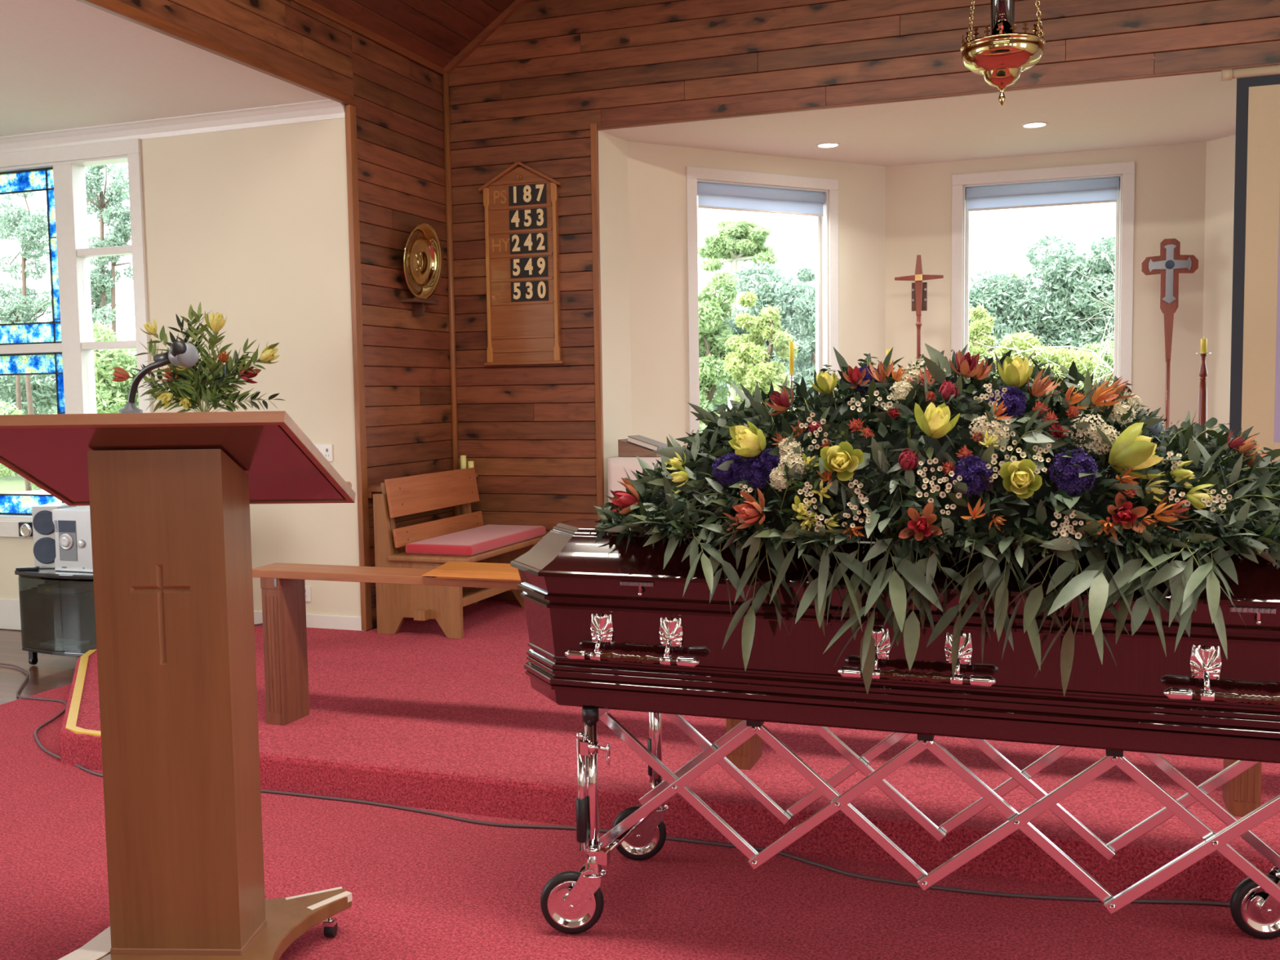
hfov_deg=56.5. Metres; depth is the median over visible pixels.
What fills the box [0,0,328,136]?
ceiling
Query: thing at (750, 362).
tree
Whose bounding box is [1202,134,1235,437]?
wall
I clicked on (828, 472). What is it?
flower
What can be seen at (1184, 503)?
flower
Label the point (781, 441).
flower
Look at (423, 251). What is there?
brass plate
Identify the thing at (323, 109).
trim
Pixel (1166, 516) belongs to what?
flower
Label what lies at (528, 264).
number card
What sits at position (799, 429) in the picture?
flower
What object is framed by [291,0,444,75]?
trim
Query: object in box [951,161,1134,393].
window
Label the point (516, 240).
number card
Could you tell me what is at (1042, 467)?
flower
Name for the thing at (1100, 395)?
flower
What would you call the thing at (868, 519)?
flower
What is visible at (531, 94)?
wall
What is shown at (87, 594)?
shelf
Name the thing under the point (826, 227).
window
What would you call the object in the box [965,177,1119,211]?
roller blind
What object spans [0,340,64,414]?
tree
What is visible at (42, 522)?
grille
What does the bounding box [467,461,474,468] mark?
candle
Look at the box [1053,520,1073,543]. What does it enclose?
flower
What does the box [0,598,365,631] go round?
baseboard
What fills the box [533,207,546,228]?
number card
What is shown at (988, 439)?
flower
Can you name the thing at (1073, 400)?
flower
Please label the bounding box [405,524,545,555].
cushion
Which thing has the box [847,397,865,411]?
flower
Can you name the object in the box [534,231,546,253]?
number card
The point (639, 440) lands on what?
book
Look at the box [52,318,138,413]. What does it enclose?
tree
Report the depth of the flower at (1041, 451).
2.68 m
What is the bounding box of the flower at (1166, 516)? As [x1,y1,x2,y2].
[1154,495,1178,529]
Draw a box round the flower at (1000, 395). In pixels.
[973,382,1007,406]
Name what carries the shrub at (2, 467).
on the lawn
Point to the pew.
(462, 537)
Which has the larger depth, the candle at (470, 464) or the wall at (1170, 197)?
the wall at (1170, 197)
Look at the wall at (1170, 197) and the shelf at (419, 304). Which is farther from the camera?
the wall at (1170, 197)
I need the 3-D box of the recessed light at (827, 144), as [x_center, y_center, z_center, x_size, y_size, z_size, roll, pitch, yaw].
[1.218,-2.168,7.720,0.156,0.008,0.156,1,4,20]
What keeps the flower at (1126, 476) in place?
on the funeral spray
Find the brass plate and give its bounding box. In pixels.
[403,222,442,298]
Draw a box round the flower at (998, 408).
[988,400,1012,419]
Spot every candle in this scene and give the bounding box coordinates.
[460,454,466,469]
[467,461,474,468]
[789,340,794,373]
[886,349,891,363]
[1200,338,1207,353]
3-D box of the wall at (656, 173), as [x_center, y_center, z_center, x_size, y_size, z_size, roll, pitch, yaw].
[0.829,-0.690,8.178,2.082,3.060,0.120,-3,5,-28]
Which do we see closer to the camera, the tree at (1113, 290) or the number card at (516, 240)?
the number card at (516, 240)
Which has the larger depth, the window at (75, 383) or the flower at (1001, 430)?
the window at (75, 383)
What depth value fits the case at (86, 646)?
6.48 m
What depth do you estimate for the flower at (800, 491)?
2.83 m
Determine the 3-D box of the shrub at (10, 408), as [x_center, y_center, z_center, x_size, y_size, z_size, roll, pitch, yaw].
[-14.818,-0.525,26.395,2.300,2.592,2.969,-5,6,-43]
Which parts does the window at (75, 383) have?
coloured glass, coloured glass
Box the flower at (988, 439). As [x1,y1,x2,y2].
[978,429,998,447]
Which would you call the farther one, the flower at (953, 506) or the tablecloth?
the tablecloth
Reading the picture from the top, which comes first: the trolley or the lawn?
the lawn
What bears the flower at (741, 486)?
on the funeral spray
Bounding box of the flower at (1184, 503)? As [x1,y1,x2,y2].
[1168,488,1190,506]
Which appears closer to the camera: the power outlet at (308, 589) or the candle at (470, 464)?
the power outlet at (308, 589)
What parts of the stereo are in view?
control panel, volume knob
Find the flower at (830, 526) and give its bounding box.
[824,513,839,534]
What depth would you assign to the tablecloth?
7.16 m
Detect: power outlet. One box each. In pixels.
[305,586,311,601]
[314,444,333,461]
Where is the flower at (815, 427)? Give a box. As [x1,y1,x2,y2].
[799,412,827,436]
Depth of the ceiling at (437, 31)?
6.96 m
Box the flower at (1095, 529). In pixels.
[1086,516,1117,539]
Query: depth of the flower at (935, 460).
2.73 m
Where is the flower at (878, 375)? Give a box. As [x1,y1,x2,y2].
[866,360,893,382]
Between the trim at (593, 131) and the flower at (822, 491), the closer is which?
the flower at (822, 491)
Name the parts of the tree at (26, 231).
crown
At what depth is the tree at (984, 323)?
15.26 m
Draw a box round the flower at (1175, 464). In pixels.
[1161,451,1183,472]
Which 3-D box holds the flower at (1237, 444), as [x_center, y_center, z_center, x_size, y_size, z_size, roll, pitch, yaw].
[1.375,-0.089,2.737,0.048,0.052,0.070,1,4,20]
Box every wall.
[0,117,360,630]
[116,0,453,631]
[448,0,1279,600]
[598,130,631,508]
[626,141,885,447]
[885,142,1206,434]
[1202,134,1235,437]
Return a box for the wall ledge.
[367,484,382,497]
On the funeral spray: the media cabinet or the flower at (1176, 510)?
the flower at (1176, 510)
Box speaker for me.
[31,502,76,568]
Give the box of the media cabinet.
[14,568,96,664]
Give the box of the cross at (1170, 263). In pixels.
[1141,238,1198,431]
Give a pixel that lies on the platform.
(417, 716)
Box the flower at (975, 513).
[960,497,986,519]
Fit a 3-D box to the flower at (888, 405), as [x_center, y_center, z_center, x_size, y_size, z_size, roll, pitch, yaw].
[0.587,-0.189,2.862,0.053,0.053,0.023,1,4,20]
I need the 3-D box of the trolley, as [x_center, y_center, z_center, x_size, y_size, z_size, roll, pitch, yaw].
[0.741,0.902,3.146,1.940,0.620,0.621,1,4,20]
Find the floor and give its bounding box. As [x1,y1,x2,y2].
[0,628,1279,959]
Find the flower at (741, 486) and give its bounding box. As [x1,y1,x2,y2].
[738,483,752,497]
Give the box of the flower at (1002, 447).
[999,440,1026,466]
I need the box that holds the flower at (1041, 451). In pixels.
[1032,443,1051,457]
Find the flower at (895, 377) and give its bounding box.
[882,364,911,382]
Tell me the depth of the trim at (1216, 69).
6.50 m
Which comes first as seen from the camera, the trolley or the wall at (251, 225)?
the trolley
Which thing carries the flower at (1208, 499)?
on the funeral spray
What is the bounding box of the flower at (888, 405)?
[873,390,894,409]
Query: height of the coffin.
0.469 m
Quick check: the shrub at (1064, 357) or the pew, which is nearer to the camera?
the pew
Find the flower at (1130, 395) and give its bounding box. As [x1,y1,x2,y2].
[1102,372,1136,399]
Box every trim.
[0,98,345,153]
[76,0,355,106]
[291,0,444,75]
[344,104,372,631]
[442,73,458,515]
[443,0,527,74]
[590,123,604,515]
[596,62,1279,130]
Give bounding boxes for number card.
[508,185,521,205]
[509,208,521,230]
[509,233,522,254]
[510,257,523,278]
[511,281,523,302]
[520,184,533,204]
[521,208,534,229]
[521,232,534,253]
[522,257,535,277]
[523,280,535,301]
[533,182,546,204]
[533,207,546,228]
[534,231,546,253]
[534,256,547,277]
[535,280,548,301]
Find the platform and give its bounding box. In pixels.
[59,599,1279,902]
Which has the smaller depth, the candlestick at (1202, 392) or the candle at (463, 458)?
the candlestick at (1202, 392)
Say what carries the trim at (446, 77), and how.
attached to the wall at (400, 131)
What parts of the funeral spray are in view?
leafy stem, leafy stem, leafy stem, leafy stem, leafy stem, eucalyptus stem, leafy stem, leafy stem, eucalyptus stem, leafy stem, leafy stem, leafy stem, eucalyptus stem, leafy stem, eucalyptus stem, leafy stem, leafy stem, eucalyptus stem, eucalyptus stem, leafy stem, leafy stem, eucalyptus stem, eucalyptus stem, leafy stem, eucalyptus stem, eucalyptus stem, leafy stem, eucalyptus stem, leafy stem, eucalyptus stem, eucalyptus stem, eucalyptus stem, eucalyptus stem, eucalyptus stem, eucalyptus stem, eucalyptus stem, leafy stem, eucalyptus stem, eucalyptus stem, leafy stem, eucalyptus stem, leafy stem, eucalyptus stem, eucalyptus stem, eucalyptus stem, eucalyptus stem, leafy stem, eucalyptus stem, eucalyptus stem, eucalyptus stem, eucalyptus stem, leafy stem, leafy stem, eucalyptus stem, leafy stem, eucalyptus stem, leafy stem, leafy stem, leafy stem, leafy stem, leafy stem, leafy stem, leafy stem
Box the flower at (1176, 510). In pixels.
[1168,489,1190,518]
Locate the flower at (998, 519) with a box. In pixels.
[988,514,1007,530]
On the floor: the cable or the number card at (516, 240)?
the cable
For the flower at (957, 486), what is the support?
on the funeral spray
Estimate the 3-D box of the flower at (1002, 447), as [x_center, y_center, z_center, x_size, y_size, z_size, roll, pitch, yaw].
[0.839,-0.058,2.683,0.060,0.065,0.022,1,4,20]
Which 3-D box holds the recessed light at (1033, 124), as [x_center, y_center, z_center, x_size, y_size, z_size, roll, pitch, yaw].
[2.389,-2.148,7.215,0.156,0.008,0.156,1,4,20]
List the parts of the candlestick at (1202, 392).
turned stem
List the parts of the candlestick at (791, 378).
metal stem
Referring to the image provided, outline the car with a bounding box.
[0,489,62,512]
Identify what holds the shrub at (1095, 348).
on the lawn
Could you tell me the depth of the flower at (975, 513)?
2.69 m
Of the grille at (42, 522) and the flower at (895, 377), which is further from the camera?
the grille at (42, 522)
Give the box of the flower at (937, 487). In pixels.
[915,477,946,502]
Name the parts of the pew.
panel, seat, panel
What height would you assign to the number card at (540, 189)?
0.122 m
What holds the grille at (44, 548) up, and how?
attached to the speaker
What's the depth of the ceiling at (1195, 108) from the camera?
7.22 m
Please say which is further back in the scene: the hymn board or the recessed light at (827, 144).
the recessed light at (827, 144)
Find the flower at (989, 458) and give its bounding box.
[985,453,1003,482]
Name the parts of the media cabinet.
glass door, panel, panel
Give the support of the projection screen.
attached to the wall at (531, 94)
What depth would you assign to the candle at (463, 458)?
7.53 m
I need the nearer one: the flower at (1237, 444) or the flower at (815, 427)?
the flower at (1237, 444)
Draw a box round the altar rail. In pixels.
[252,561,1262,817]
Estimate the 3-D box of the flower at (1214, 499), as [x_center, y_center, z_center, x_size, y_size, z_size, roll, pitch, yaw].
[1.267,0.042,2.601,0.044,0.044,0.015,1,5,26]
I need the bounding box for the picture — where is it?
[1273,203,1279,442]
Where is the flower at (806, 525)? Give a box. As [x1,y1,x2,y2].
[795,509,817,530]
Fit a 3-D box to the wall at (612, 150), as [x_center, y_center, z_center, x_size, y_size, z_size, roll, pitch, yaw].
[-0.197,-0.626,7.503,0.120,3.060,0.362,1,5,28]
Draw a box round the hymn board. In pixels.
[478,161,564,365]
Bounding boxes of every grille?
[32,510,54,534]
[33,537,56,564]
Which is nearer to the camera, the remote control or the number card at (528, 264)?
the remote control
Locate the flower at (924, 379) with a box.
[906,367,937,385]
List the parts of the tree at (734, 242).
crown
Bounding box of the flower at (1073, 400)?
[1064,385,1091,408]
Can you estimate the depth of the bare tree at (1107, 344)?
13.18 m
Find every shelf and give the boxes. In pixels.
[53,590,94,599]
[400,297,439,316]
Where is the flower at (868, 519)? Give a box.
[841,493,871,527]
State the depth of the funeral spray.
2.76 m
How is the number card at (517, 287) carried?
attached to the hymn board
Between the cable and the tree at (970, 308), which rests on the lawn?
the tree at (970, 308)
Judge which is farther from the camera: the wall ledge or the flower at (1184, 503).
the wall ledge
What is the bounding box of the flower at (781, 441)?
[772,431,786,445]
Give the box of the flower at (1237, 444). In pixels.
[1226,430,1245,452]
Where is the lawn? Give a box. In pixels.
[0,468,33,493]
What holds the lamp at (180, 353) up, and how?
attached to the lectern
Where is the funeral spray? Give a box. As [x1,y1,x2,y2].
[588,343,1279,696]
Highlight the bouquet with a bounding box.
[111,301,285,412]
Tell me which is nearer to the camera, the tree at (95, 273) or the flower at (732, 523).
the flower at (732, 523)
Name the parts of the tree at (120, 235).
crown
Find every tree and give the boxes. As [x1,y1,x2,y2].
[0,175,57,489]
[0,280,59,490]
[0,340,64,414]
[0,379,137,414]
[46,267,118,333]
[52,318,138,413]
[84,164,129,358]
[88,194,133,341]
[697,217,778,408]
[697,269,744,431]
[699,380,797,421]
[722,259,815,388]
[723,290,799,403]
[784,266,815,399]
[968,267,1075,378]
[968,302,996,364]
[968,305,976,345]
[969,289,1113,320]
[977,203,1115,390]
[1008,271,1019,326]
[1017,231,1115,351]
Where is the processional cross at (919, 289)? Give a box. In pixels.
[894,254,943,359]
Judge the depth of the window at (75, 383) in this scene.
7.30 m
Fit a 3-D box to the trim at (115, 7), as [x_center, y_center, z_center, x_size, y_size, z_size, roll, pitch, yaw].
[-2.599,-1.860,3.739,0.036,0.052,6.035,1,4,20]
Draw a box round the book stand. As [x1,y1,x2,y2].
[617,438,661,457]
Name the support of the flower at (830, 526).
on the funeral spray
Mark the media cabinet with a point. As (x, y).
(47, 616)
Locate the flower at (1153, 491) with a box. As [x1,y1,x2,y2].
[1144,471,1168,505]
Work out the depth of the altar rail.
4.77 m
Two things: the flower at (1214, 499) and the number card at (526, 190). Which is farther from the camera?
the number card at (526, 190)
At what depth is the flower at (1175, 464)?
2.68 m
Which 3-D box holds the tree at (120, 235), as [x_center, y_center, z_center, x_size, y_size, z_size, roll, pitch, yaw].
[-12.096,-2.997,27.683,1.180,7.210,1.295,-3,5,-31]
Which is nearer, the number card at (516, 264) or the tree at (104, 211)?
the number card at (516, 264)
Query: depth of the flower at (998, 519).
2.68 m
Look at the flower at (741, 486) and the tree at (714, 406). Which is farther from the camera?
the tree at (714, 406)
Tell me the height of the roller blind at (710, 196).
0.167 m
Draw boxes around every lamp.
[119,341,199,413]
[960,0,1045,106]
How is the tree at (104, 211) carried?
on the lawn
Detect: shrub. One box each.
[0,400,25,479]
[0,462,42,490]
[699,409,727,433]
[988,329,1101,391]
[1076,339,1114,394]
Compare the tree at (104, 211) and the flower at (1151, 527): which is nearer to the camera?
the flower at (1151, 527)
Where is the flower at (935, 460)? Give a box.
[916,457,942,484]
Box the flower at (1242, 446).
[1235,432,1260,457]
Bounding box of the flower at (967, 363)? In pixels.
[959,355,995,379]
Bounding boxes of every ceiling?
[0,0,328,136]
[310,0,515,67]
[599,70,1236,166]
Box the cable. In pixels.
[0,662,1230,906]
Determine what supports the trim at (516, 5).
attached to the wall at (531, 94)
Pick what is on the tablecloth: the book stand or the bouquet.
the book stand
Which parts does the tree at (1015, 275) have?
crown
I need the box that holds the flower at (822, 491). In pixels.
[812,480,831,502]
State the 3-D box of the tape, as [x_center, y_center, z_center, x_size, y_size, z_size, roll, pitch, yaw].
[-2.462,0.979,5.352,0.358,0.040,2.072,-4,5,-33]
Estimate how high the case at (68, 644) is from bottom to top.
0.012 m
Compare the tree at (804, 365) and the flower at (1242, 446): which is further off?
the tree at (804, 365)
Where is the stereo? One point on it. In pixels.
(73, 533)
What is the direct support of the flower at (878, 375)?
on the funeral spray
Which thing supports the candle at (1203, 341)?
on the candlestick at (1202, 392)
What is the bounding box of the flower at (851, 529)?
[842,523,864,538]
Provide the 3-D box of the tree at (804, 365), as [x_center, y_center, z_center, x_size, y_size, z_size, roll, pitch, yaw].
[2.963,-1.320,20.129,1.130,4.541,0.842,1,4,20]
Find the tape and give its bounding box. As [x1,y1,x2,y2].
[65,649,101,736]
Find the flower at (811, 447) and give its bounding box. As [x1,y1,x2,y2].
[808,430,827,450]
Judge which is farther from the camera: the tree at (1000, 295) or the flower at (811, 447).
the tree at (1000, 295)
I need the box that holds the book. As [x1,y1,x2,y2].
[626,435,667,450]
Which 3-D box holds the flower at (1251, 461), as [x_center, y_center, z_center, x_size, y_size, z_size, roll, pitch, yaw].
[1.409,-0.042,2.710,0.055,0.077,0.048,-5,6,-44]
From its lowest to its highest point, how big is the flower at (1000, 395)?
0.063 m
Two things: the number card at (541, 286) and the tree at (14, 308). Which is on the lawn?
the tree at (14, 308)
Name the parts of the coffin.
handle, lid, handle, handle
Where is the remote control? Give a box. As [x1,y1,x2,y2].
[15,566,39,570]
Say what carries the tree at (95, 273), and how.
on the lawn
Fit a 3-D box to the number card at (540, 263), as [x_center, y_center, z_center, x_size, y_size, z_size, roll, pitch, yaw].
[-0.609,-1.315,7.353,0.084,0.122,0.004,1,4,20]
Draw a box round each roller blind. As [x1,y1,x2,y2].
[697,182,826,216]
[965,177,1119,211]
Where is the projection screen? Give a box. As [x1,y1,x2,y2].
[1221,65,1279,463]
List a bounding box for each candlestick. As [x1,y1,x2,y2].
[788,373,797,409]
[1195,352,1211,437]
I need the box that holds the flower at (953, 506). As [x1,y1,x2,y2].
[939,504,955,515]
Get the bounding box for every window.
[0,137,152,537]
[685,166,839,434]
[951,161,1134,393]
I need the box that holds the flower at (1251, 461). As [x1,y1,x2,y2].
[1247,445,1266,469]
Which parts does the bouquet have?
leafy stem, leafy stem, leafy stem, spiky flower, leafy stem, leafy stem, leafy stem, leafy stem, leafy stem, leafy stem, leafy stem, leafy stem, leafy stem, leafy stem, leafy stem, leafy stem, leafy stem, leafy stem, leafy stem, leafy stem, leafy stem, leafy stem, leafy stem, leafy stem, leafy stem, leafy stem, leafy stem, leafy stem, leafy stem, leafy stem, pincushion flower, leafy stem, leafy stem, leafy stem, leafy stem, leafy stem, leafy stem, leafy stem, leafy stem, leafy stem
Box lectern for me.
[0,410,355,959]
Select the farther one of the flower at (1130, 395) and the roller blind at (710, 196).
the roller blind at (710, 196)
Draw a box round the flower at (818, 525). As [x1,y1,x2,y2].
[814,514,828,532]
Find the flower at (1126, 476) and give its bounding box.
[1115,466,1139,484]
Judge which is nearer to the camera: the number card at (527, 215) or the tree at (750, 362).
the number card at (527, 215)
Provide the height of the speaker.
0.345 m
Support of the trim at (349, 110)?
attached to the wall at (400, 131)
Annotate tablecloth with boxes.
[607,456,661,507]
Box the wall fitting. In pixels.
[17,521,32,537]
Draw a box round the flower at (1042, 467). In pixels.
[1032,454,1050,473]
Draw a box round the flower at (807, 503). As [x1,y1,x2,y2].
[803,497,817,515]
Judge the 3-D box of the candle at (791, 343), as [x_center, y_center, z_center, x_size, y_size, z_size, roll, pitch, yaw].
[1.002,-0.813,7.888,0.031,0.224,0.031,1,4,20]
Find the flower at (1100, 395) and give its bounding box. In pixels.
[1090,377,1121,413]
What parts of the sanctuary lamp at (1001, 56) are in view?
chain, lamp shade, chain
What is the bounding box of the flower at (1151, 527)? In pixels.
[1141,513,1157,534]
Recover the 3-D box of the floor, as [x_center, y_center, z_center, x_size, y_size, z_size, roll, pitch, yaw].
[-2.158,1.492,1.288,11.500,0.200,10.740,1,4,20]
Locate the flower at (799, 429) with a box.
[789,419,806,437]
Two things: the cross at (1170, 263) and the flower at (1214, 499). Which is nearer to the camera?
the flower at (1214, 499)
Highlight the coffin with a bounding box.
[510,515,1279,763]
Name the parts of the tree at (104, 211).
crown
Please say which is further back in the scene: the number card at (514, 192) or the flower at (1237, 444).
the number card at (514, 192)
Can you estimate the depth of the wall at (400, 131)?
6.91 m
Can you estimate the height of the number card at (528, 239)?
0.122 m
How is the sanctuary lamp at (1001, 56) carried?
hanging from the ceiling at (437, 31)
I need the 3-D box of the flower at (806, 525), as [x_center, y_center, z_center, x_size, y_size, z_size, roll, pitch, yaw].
[0.395,0.096,2.807,0.052,0.059,0.040,1,4,20]
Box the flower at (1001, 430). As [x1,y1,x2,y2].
[994,418,1015,437]
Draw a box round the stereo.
[52,505,93,572]
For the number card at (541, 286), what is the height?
0.122 m
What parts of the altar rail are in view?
post, rail, post, post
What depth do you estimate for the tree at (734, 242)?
22.25 m
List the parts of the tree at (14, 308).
crown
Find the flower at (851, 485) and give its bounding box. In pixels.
[848,476,863,494]
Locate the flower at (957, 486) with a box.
[942,471,962,498]
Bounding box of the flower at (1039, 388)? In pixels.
[1026,368,1063,396]
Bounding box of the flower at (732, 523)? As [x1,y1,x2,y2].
[721,512,738,537]
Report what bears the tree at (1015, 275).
on the lawn
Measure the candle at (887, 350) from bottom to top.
0.094 m
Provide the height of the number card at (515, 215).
0.122 m
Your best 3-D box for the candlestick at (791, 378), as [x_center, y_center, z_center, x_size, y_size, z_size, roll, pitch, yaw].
[1.008,-0.461,7.913,0.120,0.515,0.118,1,4,20]
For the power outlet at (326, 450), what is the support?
attached to the wall at (251, 225)
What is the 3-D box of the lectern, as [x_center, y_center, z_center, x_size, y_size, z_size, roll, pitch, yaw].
[-1.154,0.544,2.924,0.779,1.421,0.632,-1,4,3]
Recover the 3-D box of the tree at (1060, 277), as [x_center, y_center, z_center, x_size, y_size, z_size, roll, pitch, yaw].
[8.118,-1.853,21.497,2.139,5.246,2.069,-2,4,-20]
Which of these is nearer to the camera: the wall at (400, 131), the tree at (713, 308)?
the wall at (400, 131)
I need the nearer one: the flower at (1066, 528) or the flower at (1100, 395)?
the flower at (1066, 528)
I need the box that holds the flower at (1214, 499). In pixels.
[1209,488,1231,509]
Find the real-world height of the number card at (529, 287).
0.122 m
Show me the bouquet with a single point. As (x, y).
(189, 388)
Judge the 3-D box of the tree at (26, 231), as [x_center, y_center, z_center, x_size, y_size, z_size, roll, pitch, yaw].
[-14.489,-3.349,28.430,1.943,7.873,1.490,1,4,20]
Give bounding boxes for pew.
[373,467,545,639]
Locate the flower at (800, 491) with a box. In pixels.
[797,481,813,497]
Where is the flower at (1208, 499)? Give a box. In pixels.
[1201,496,1217,511]
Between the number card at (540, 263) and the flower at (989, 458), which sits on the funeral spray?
the flower at (989, 458)
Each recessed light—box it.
[815,142,839,147]
[1021,121,1048,128]
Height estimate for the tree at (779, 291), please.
4.824 m
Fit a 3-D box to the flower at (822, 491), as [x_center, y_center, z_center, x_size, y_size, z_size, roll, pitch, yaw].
[0.429,0.027,2.804,0.044,0.055,0.039,1,4,20]
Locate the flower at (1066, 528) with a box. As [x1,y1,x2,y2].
[1050,510,1083,538]
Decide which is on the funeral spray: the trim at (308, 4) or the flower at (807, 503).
the flower at (807, 503)
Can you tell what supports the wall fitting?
attached to the window at (75, 383)
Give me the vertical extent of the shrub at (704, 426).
2.298 m
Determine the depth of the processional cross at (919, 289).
8.21 m
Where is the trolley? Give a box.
[540,706,1279,939]
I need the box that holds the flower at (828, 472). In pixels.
[816,466,838,484]
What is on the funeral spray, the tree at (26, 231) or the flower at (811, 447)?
the flower at (811, 447)
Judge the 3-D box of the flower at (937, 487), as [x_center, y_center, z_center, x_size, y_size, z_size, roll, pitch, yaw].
[0.662,0.024,2.717,0.066,0.059,0.021,0,4,11]

